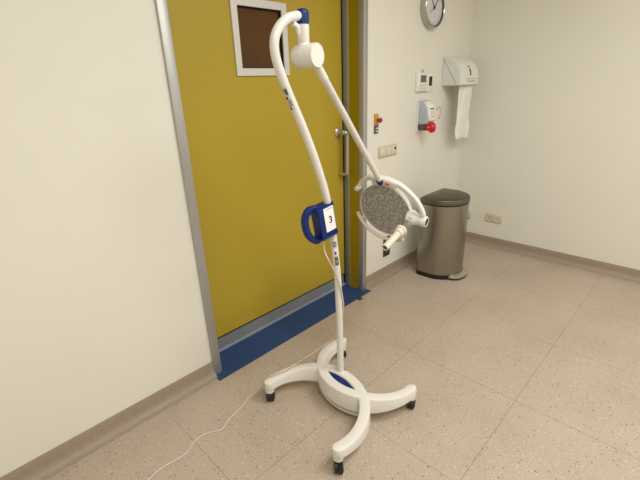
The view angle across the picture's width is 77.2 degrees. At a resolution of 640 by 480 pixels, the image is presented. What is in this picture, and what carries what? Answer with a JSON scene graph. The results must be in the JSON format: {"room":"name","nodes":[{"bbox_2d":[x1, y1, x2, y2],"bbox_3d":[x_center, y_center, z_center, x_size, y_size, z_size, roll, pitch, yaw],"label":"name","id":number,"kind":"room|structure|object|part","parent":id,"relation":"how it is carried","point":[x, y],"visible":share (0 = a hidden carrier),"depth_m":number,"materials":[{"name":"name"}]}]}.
{"room":"hospital treatment room","nodes":[
{"label":"hospital treatment room","id":0,"kind":"room"},
{"bbox_2d":[0,0,473,476],"bbox_3d":[-0.611,-0.603,1.972,0.250,2.850,5.490,18,29,41],"label":"wall","id":1,"kind":"structure","parent":0,"point":[102,310],"depth_m":1.66,"materials":[{"name":"white paint"}]},
{"bbox_2d":[0,362,216,479],"bbox_3d":[-1.476,1.082,1.385,0.050,0.089,2.566,18,29,41],"label":"baseboard","id":2,"kind":"structure","parent":1,"relation":"attached to","point":[57,459],"depth_m":1.87,"materials":[{"name":"plastic"}]},
{"bbox_2d":[154,0,367,374],"bbox_3d":[-0.240,-0.466,2.387,0.265,2.170,1.346,18,29,41],"label":"door","id":3,"kind":"structure","parent":1,"relation":"in","point":[249,176],"depth_m":2.37,"materials":[{"name":"wood"}]},
{"bbox_3d":[-0.672,-0.277,1.938,0.176,2.170,0.045,18,29,41],"label":"frame","id":4,"kind":"part","parent":3,"relation":"part of","materials":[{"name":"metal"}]},
{"bbox_3d":[-0.260,0.481,2.794,0.040,0.080,1.247,18,29,41],"label":"kick rail","id":5,"kind":"part","parent":3,"relation":"part of","materials":[{"name":"metal"}]},
{"bbox_3d":[0.167,-0.597,2.776,0.068,0.313,0.047,18,29,41],"label":"lever","id":6,"kind":"part","parent":3,"relation":"part of","materials":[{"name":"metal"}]},
{"bbox_3d":[0.241,-0.613,2.787,0.086,2.117,0.016,18,29,41],"label":"reveal panel","id":7,"kind":"part","parent":3,"relation":"part of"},
{"bbox_3d":[0.292,-0.625,2.743,0.044,2.167,0.044,18,29,41],"label":"frame","id":8,"kind":"part","parent":3,"relation":"part of","materials":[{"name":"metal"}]},
{"bbox_2d":[374,114,382,133],"bbox_3d":[0.404,-0.805,2.780,0.046,0.132,0.041,18,29,41],"label":"switch","id":9,"kind":"object","parent":1,"relation":"attached to","point":[377,120],"visible":1,"depth_m":2.78,"materials":[{"name":"orange plastic"}]},
{"bbox_3d":[0.391,-0.835,2.780,0.012,0.076,0.040,18,29,41],"label":"orange plate","id":10,"kind":"part","parent":9,"relation":"part of","materials":[{"name":"orange plastic"}]},
{"bbox_2d":[383,235,389,256],"bbox_3d":[0.541,0.051,3.250,0.011,0.168,0.088,18,29,41],"label":"wall outlet","id":11,"kind":"object","parent":1,"relation":"attached to","point":[385,253],"visible":0.48,"depth_m":3.25,"materials":[{"name":"black plastic"}]},
{"bbox_2d":[378,143,396,157],"bbox_3d":[0.489,-0.655,2.944,0.019,0.079,0.228,18,29,41],"label":"switch plate","id":12,"kind":"object","parent":1,"relation":"attached to","point":[384,151],"visible":1,"depth_m":2.94,"materials":[{"name":"beige plastic"}]},
{"bbox_2d":[366,248,417,289],"bbox_3d":[0.872,0.137,3.610,0.050,0.089,1.475,18,29,41],"label":"baseboard","id":13,"kind":"structure","parent":1,"relation":"attached to","point":[372,280],"depth_m":3.36,"materials":[{"name":"plastic"}]},
{"bbox_2d":[415,69,427,92],"bbox_3d":[0.776,-1.215,3.061,0.020,0.164,0.152,18,29,41],"label":"control panel","id":14,"kind":"object","parent":1,"relation":"attached to","point":[421,79],"visible":1,"depth_m":3.05,"materials":[{"name":"white plastic"}]},
{"bbox_2d":[415,99,440,132],"bbox_3d":[0.856,-0.971,3.130,0.158,0.251,0.156,18,29,41],"label":"soap dispenser","id":15,"kind":"object","parent":1,"relation":"attached to","point":[426,113],"visible":1,"depth_m":3.10,"materials":[{"name":"grey plastic"}]},
{"bbox_2d":[418,100,432,124],"bbox_3d":[0.832,-0.994,3.129,0.088,0.177,0.104,18,29,41],"label":"soap bottle","id":16,"kind":"object","parent":15,"relation":"on","point":[425,107],"depth_m":3.10,"materials":[{"name":"grey plastic"}]},
{"bbox_3d":[0.854,-0.874,3.113,0.071,0.084,0.082,-5,21,-8],"label":"red knob","id":17,"kind":"part","parent":15,"relation":"part of","materials":[{"name":"plastic"}]},
{"bbox_2d":[427,74,433,91],"bbox_3d":[0.864,-1.237,3.154,0.015,0.132,0.082,18,29,41],"label":"strip","id":18,"kind":"object","parent":1,"relation":"attached to","point":[430,76],"visible":0.99,"depth_m":3.15,"materials":[{"name":"white plastic"}]},
{"bbox_2d":[420,0,444,27],"bbox_3d":[0.823,-1.693,2.923,0.052,0.272,0.272,18,29,41],"label":"wall clock","id":19,"kind":"object","parent":1,"relation":"attached to","point":[431,11],"visible":1,"depth_m":2.92,"materials":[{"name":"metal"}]},
{"bbox_2d":[442,57,477,85],"bbox_3d":[1.164,-1.395,3.307,0.171,0.220,0.313,18,29,41],"label":"paper towel dispenser","id":20,"kind":"object","parent":1,"relation":"attached to","point":[456,70],"visible":1,"depth_m":3.23,"materials":[{"name":"white plastic"}]},
{"bbox_2d":[455,85,472,138],"bbox_3d":[1.228,-1.086,3.422,0.025,0.445,0.248,17,28,40],"label":"paper towel","id":21,"kind":"object","parent":20,"relation":"hanging from","point":[462,126],"visible":0.99,"depth_m":3.40,"materials":[{"name":"white paper"}]},
{"bbox_2d":[47,242,639,479],"bbox_3d":[1.103,1.255,0.876,4.805,0.053,5.390,18,29,41],"label":"floor","id":22,"kind":"structure","parent":0,"point":[520,367],"depth_m":2.07,"materials":[{"name":"tile"}]},
{"bbox_2d":[148,8,428,479],"bbox_3d":[-0.241,0.116,1.467,0.682,1.746,1.937,18,29,41],"label":"lamp","id":23,"kind":"object","parent":22,"relation":"on","point":[384,206],"visible":1,"depth_m":1.87,"materials":[{"name":"white paint"}]},
{"bbox_3d":[-0.510,0.541,1.566,0.363,0.902,1.455,18,29,41],"label":"power cord","id":24,"kind":"part","parent":23,"relation":"part of","materials":[{"name":"white plastic"}]},
{"bbox_3d":[0.105,0.786,2.015,0.350,0.018,0.128,18,29,41],"label":"ballast plate","id":25,"kind":"part","parent":23,"relation":"part of","materials":[{"name":"white plastic"}]},
{"bbox_3d":[0.102,0.730,1.983,0.558,0.093,0.590,-18,26,-36],"label":"frame","id":26,"kind":"part","parent":23,"relation":"part of","materials":[{"name":"white paint"}]},
{"bbox_3d":[0.132,-0.471,1.689,0.031,0.562,0.523,14,26,35],"label":"spring arm","id":27,"kind":"part","parent":23,"relation":"part of","materials":[{"name":"white paint"}]},
{"bbox_3d":[0.328,-0.070,2.174,0.280,0.145,0.042,11,25,31],"label":"grab rail","id":28,"kind":"part","parent":23,"relation":"part of","materials":[{"name":"beige plastic"}]},
{"bbox_3d":[0.344,-0.014,1.900,0.060,0.087,0.166,18,29,41],"label":"positioning handle","id":29,"kind":"part","parent":23,"relation":"part of","materials":[{"name":"beige plastic"}]},
{"bbox_3d":[0.424,-0.079,1.976,0.024,0.056,0.120,13,26,34],"label":"handle stem","id":30,"kind":"part","parent":23,"relation":"part of","materials":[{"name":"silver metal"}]},
{"bbox_2d":[416,188,469,279],"bbox_3d":[1.046,-0.048,3.257,0.356,0.675,0.390,18,29,41],"label":"pedal bin","id":31,"kind":"object","parent":22,"relation":"on","point":[441,244],"visible":1,"depth_m":3.15,"materials":[{"name":"grey metal"}]},
{"bbox_3d":[1.017,-0.340,3.163,0.307,0.060,0.390,18,29,41],"label":"bin lid","id":32,"kind":"part","parent":31,"relation":"part of","materials":[{"name":"metal"}]},
{"bbox_2d":[457,0,639,269],"bbox_3d":[3.022,-0.801,2.135,4.650,2.850,0.100,18,29,41],"label":"wall","id":33,"kind":"structure","parent":0,"point":[551,148],"depth_m":3.21,"materials":[{"name":"white paint"}]},
{"bbox_2d":[485,213,501,223],"bbox_3d":[1.631,-0.203,3.771,0.152,0.076,0.015,18,29,41],"label":"wall socket","id":34,"kind":"object","parent":33,"relation":"attached to","point":[489,217],"visible":1,"depth_m":3.77,"materials":[{"name":"beige plastic"}]},
{"bbox_2d":[465,231,639,283],"bbox_3d":[3.017,0.461,2.563,4.650,0.089,0.050,18,29,41],"label":"baseboard","id":35,"kind":"structure","parent":33,"relation":"attached to","point":[608,269],"depth_m":3.46,"materials":[{"name":"plastic"}]}
]}

